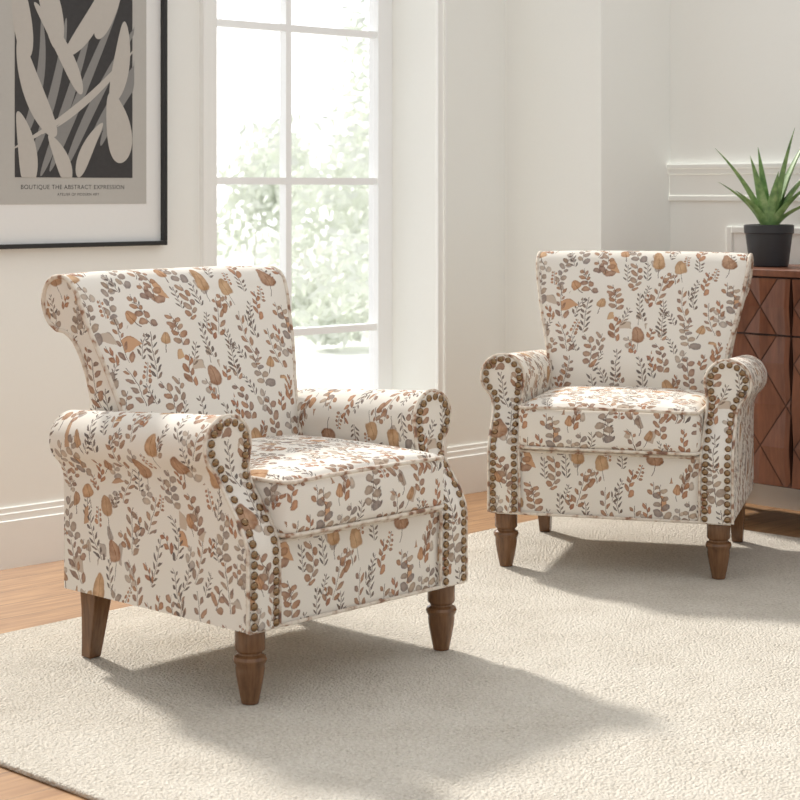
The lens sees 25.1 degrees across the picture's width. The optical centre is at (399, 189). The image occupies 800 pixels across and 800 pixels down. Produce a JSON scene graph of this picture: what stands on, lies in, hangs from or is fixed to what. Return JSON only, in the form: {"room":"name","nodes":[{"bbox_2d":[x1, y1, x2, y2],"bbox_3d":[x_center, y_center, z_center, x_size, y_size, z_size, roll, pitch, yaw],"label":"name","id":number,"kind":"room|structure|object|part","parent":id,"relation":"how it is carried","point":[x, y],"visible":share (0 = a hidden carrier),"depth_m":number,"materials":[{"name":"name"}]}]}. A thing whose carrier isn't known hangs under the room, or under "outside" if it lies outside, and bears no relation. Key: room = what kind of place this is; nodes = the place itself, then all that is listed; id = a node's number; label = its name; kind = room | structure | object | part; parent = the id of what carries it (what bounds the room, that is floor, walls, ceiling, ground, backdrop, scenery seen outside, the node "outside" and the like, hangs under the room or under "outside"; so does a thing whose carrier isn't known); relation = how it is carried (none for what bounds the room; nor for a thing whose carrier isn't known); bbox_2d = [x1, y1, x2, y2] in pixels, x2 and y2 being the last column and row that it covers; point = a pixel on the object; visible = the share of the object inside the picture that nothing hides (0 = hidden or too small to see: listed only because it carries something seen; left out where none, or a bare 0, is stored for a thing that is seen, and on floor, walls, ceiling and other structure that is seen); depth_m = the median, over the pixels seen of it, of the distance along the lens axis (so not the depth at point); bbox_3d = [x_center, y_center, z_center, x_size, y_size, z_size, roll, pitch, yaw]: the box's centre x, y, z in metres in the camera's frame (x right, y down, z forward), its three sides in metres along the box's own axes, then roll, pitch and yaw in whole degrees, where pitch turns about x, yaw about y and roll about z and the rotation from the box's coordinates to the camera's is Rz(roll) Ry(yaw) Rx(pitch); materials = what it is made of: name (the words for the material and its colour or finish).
{"room":"living room","nodes":[
{"label":"living room","id":0,"kind":"room"},
{"bbox_2d":[0,0,504,508],"bbox_3d":[-1.946,-0.194,4.474,6.815,2.512,0.300,0,0,-43],"label":"wall","id":1,"kind":"structure","parent":0,"point":[42,376],"depth_m":6.25,"materials":[{"name":"paint"}]},
{"bbox_2d":[0,0,166,248],"bbox_3d":[-0.972,-0.344,5.157,0.726,1.019,0.030,0,0,-43],"label":"framed artwork","id":2,"kind":"object","parent":1,"relation":"attached to","point":[83,83],"visible":1,"depth_m":5.21,"materials":[{"name":"paper"}]},
{"bbox_2d":[0,442,487,569],"bbox_3d":[-1.975,0.977,4.232,6.443,0.170,0.018,0,0,-43],"label":"baseboard","id":3,"kind":"structure","parent":1,"relation":"attached to","point":[33,534],"depth_m":5.12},
{"bbox_2d":[217,0,391,389],"bbox_3d":[-0.391,-0.200,6.052,0.948,2.100,0.050,0,0,-43],"label":"window","id":4,"kind":"structure","parent":1,"relation":"in","point":[379,34],"depth_m":6.32,"materials":[{"name":"white wood"}]},
{"bbox_2d":[199,0,446,456],"bbox_3d":[-0.226,-0.124,5.857,1.043,2.372,0.024,0,0,-43],"label":"trim","id":5,"kind":"structure","parent":1,"relation":"attached to","point":[207,8],"depth_m":5.54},
{"bbox_2d":[0,491,799,799],"bbox_3d":[-0.037,1.096,2.563,7.000,0.068,5.700,0,0,-43],"label":"floor","id":6,"kind":"structure","parent":0,"point":[33,595],"depth_m":4.74,"materials":[{"name":"brown wood"}]},
{"bbox_2d":[0,516,799,799],"bbox_3d":[0.646,1.056,3.992,2.700,0.012,2.880,0,0,43],"label":"area rug","id":7,"kind":"object","parent":6,"relation":"on","point":[609,661],"visible":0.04,"depth_m":3.77,"materials":[{"name":"carpet"}]},
{"bbox_2d":[41,265,467,704],"bbox_3d":[-0.335,0.618,4.111,0.769,0.862,0.760,0,0,43],"label":"armchair","id":8,"kind":"object","parent":7,"relation":"on","point":[202,484],"visible":1,"depth_m":3.96,"materials":[{"name":"fabric"}]},
{"bbox_3d":[-0.683,0.971,4.037,0.062,0.157,0.054,0,0,43],"label":"leg","id":9,"kind":"part","parent":8,"relation":"part of","materials":[{"name":"brown wood"}]},
{"bbox_3d":[-0.513,0.677,3.850,0.618,0.435,0.136,0,0,43],"label":"arm","id":10,"kind":"part","parent":8,"relation":"part of","materials":[{"name":"fabric"}]},
{"bbox_3d":[-0.508,0.541,4.273,0.295,0.707,0.658,0,0,43],"label":"backrest","id":11,"kind":"part","parent":8,"relation":"part of","materials":[{"name":"fabric"}]},
{"bbox_3d":[-0.307,0.971,3.683,0.071,0.157,0.071,0,0,43],"label":"leg","id":12,"kind":"part","parent":8,"relation":"part of","materials":[{"name":"brown wood"}]},
{"bbox_2d":[250,435,443,537],"bbox_3d":[-0.243,0.643,4.026,0.519,0.145,0.501,0,0,43],"label":"seat cushion","id":13,"kind":"object","parent":8,"relation":"on","point":[304,486],"depth_m":3.86,"materials":[{"name":"fabric"}]},
{"bbox_3d":[-0.296,0.807,4.075,0.604,0.182,0.660,0,0,43],"label":"seat","id":14,"kind":"part","parent":8,"relation":"part of","materials":[{"name":"fabric"}]},
{"bbox_3d":[-0.087,0.677,4.307,0.618,0.435,0.136,0,0,43],"label":"arm","id":15,"kind":"part","parent":8,"relation":"part of","materials":[{"name":"fabric"}]},
{"bbox_3d":[0.094,0.971,4.113,0.071,0.157,0.071,0,0,43],"label":"leg","id":16,"kind":"part","parent":8,"relation":"part of","materials":[{"name":"brown wood"}]},
{"bbox_2d":[480,251,766,579],"bbox_3d":[0.666,0.618,5.247,0.760,0.862,0.770,0,0,16],"label":"armchair","id":17,"kind":"object","parent":7,"relation":"on","point":[636,405],"visible":1,"depth_m":5.02,"materials":[{"name":"fabric"}]},
{"bbox_3d":[0.296,0.971,5.029,0.071,0.157,0.071,0,0,16],"label":"leg","id":18,"kind":"part","parent":17,"relation":"part of","materials":[{"name":"brown wood"}]},
{"bbox_3d":[0.354,0.677,5.288,0.136,0.435,0.618,0,0,16],"label":"arm","id":19,"kind":"part","parent":17,"relation":"part of","materials":[{"name":"fabric"}]},
{"bbox_3d":[0.443,0.971,5.524,0.054,0.157,0.062,0,0,16],"label":"leg","id":20,"kind":"part","parent":17,"relation":"part of","materials":[{"name":"brown wood"}]},
{"bbox_3d":[0.652,0.807,5.196,0.660,0.182,0.604,0,0,16],"label":"seat","id":21,"kind":"part","parent":17,"relation":"part of","materials":[{"name":"fabric"}]},
{"bbox_2d":[518,386,705,455],"bbox_3d":[0.631,0.643,5.126,0.501,0.145,0.519,0,0,16],"label":"seat cushion","id":22,"kind":"object","parent":17,"relation":"on","point":[553,420],"depth_m":4.91,"materials":[{"name":"fabric"}]},
{"bbox_3d":[0.733,0.541,5.474,0.658,0.707,0.295,0,0,16],"label":"backrest","id":23,"kind":"part","parent":17,"relation":"part of","materials":[{"name":"fabric"}]},
{"bbox_3d":[0.861,0.971,4.864,0.071,0.157,0.071,0,0,16],"label":"leg","id":24,"kind":"part","parent":17,"relation":"part of","materials":[{"name":"brown wood"}]},
{"bbox_3d":[0.952,0.677,5.113,0.136,0.435,0.618,0,0,16],"label":"arm","id":25,"kind":"part","parent":17,"relation":"part of","materials":[{"name":"fabric"}]},
{"bbox_3d":[1.004,0.971,5.360,0.054,0.157,0.062,0,0,16],"label":"leg","id":26,"kind":"part","parent":17,"relation":"part of","materials":[{"name":"brown wood"}]},
{"bbox_2d":[731,264,799,489],"bbox_3d":[1.508,0.654,5.454,0.386,0.816,1.544,0,0,-43],"label":"base cabinet","id":27,"kind":"object","parent":6,"relation":"on","point":[768,330],"visible":0.23,"depth_m":5.56,"materials":[{"name":"brown wood"}]},
{"bbox_2d":[715,128,799,266],"bbox_3d":[1.190,0.023,5.791,0.359,0.446,0.167,0,0,0],"label":"aloe","id":28,"kind":"object","parent":27,"relation":"on","point":[769,241],"visible":0.98,"depth_m":5.76,"materials":[{"name":"green plant"}]},
{"bbox_3d":[1.030,0.682,5.700,0.024,0.464,0.499,0,0,-43],"label":"door","id":29,"kind":"part","parent":27,"relation":"part of","materials":[{"name":"brown wood"}]},
{"bbox_3d":[1.030,0.360,5.700,0.024,0.176,0.499,0,0,-43],"label":"drawer","id":30,"kind":"part","parent":27,"relation":"part of","materials":[{"name":"brown wood"}]},
{"bbox_3d":[1.374,0.360,5.332,0.024,0.176,0.499,0,0,-43],"label":"drawer","id":31,"kind":"part","parent":27,"relation":"part of","materials":[{"name":"brown wood"}]},
{"bbox_3d":[1.374,0.682,5.332,0.024,0.464,0.499,0,0,-43],"label":"door","id":32,"kind":"part","parent":27,"relation":"part of","materials":[{"name":"brown wood"}]},
{"bbox_2d":[505,0,669,352],"bbox_3d":[0.665,-0.194,6.397,0.372,2.512,0.450,0,0,-43],"label":"wall","id":33,"kind":"structure","parent":0,"point":[587,82],"depth_m":6.26,"materials":[{"name":"paint"}]},
{"bbox_2d":[670,0,799,264],"bbox_3d":[2.148,-0.194,5.216,0.185,2.512,4.800,0,0,-43],"label":"wall","id":34,"kind":"structure","parent":0,"point":[735,64],"depth_m":6.17,"materials":[{"name":"paint"}]},
{"bbox_2d":[667,163,799,200],"bbox_3d":[2.328,-0.026,4.871,0.022,0.128,4.050,0,0,-43],"label":"trim","id":35,"kind":"structure","parent":34,"relation":"attached to","point":[687,182],"depth_m":6.20,"materials":[{"name":"paint"}]},
{"bbox_2d":[727,226,799,252],"bbox_3d":[1.667,0.458,5.588,0.010,0.665,1.600,0,0,-43],"label":"trim","id":36,"kind":"structure","parent":34,"relation":"attached to","point":[730,230],"depth_m":6.16,"materials":[{"name":"paint"}]},
{"bbox_2d":[746,483,799,510],"bbox_3d":[2.336,0.977,4.867,0.017,0.170,4.034,0,0,-43],"label":"baseboard","id":37,"kind":"structure","parent":34,"relation":"attached to","point":[761,494],"depth_m":6.01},
{"bbox_2d":[744,224,793,266],"bbox_3d":[1.188,0.178,5.795,0.160,0.135,0.160,0,0,0],"label":"pot","id":38,"kind":"object","parent":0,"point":[769,244],"depth_m":5.73,"materials":[{"name":"black plastic"}]},
{"label":"outside","id":39,"kind":"structure","parent":0,"visible":0},
{"bbox_2d":[217,236,368,388],"bbox_3d":[-2.000,1.170,26.300,24.000,0.040,37.400,0,0,0],"label":"ground","id":40,"kind":"structure","parent":39,"point":[330,366],"depth_m":12.43,"materials":[{"name":"white"}]},
{"bbox_2d":[217,111,330,267],"bbox_3d":[-2.320,0.003,26.187,2.685,2.297,2.389,0,0,0],"label":"tree","id":41,"kind":"object","parent":40,"relation":"on","point":[256,197],"visible":0.38,"depth_m":25.99,"materials":[{"name":"green plant"}]},
{"bbox_2d":[243,105,368,272],"bbox_3d":[-0.391,-0.120,23.801,3.571,2.575,3.937,0,0,0],"label":"tree","id":42,"kind":"object","parent":40,"relation":"on","point":[350,168],"visible":0.28,"depth_m":23.57,"materials":[{"name":"green plant"}]},
{"bbox_2d":[254,226,368,327],"bbox_3d":[-0.745,0.684,14.622,1.282,0.937,1.411,0,0,0],"label":"tree","id":43,"kind":"object","parent":40,"relation":"on","point":[300,303],"visible":0.3,"depth_m":14.33,"materials":[{"name":"green plant"}]},
{"bbox_2d":[292,215,368,347],"bbox_3d":[-0.084,0.660,13.035,1.430,0.984,1.104,0,0,-31],"label":"tree","id":44,"kind":"object","parent":40,"relation":"on","point":[323,316],"visible":0.25,"depth_m":12.93,"materials":[{"name":"green plant"}]},
{"bbox_2d":[318,0,368,238],"bbox_3d":[-0.357,-1.042,30.839,2.692,4.385,2.331,0,0,-44],"label":"tree","id":45,"kind":"object","parent":40,"relation":"on","point":[359,52],"visible":0.2,"depth_m":30.87,"materials":[{"name":"green plant"}]}
]}

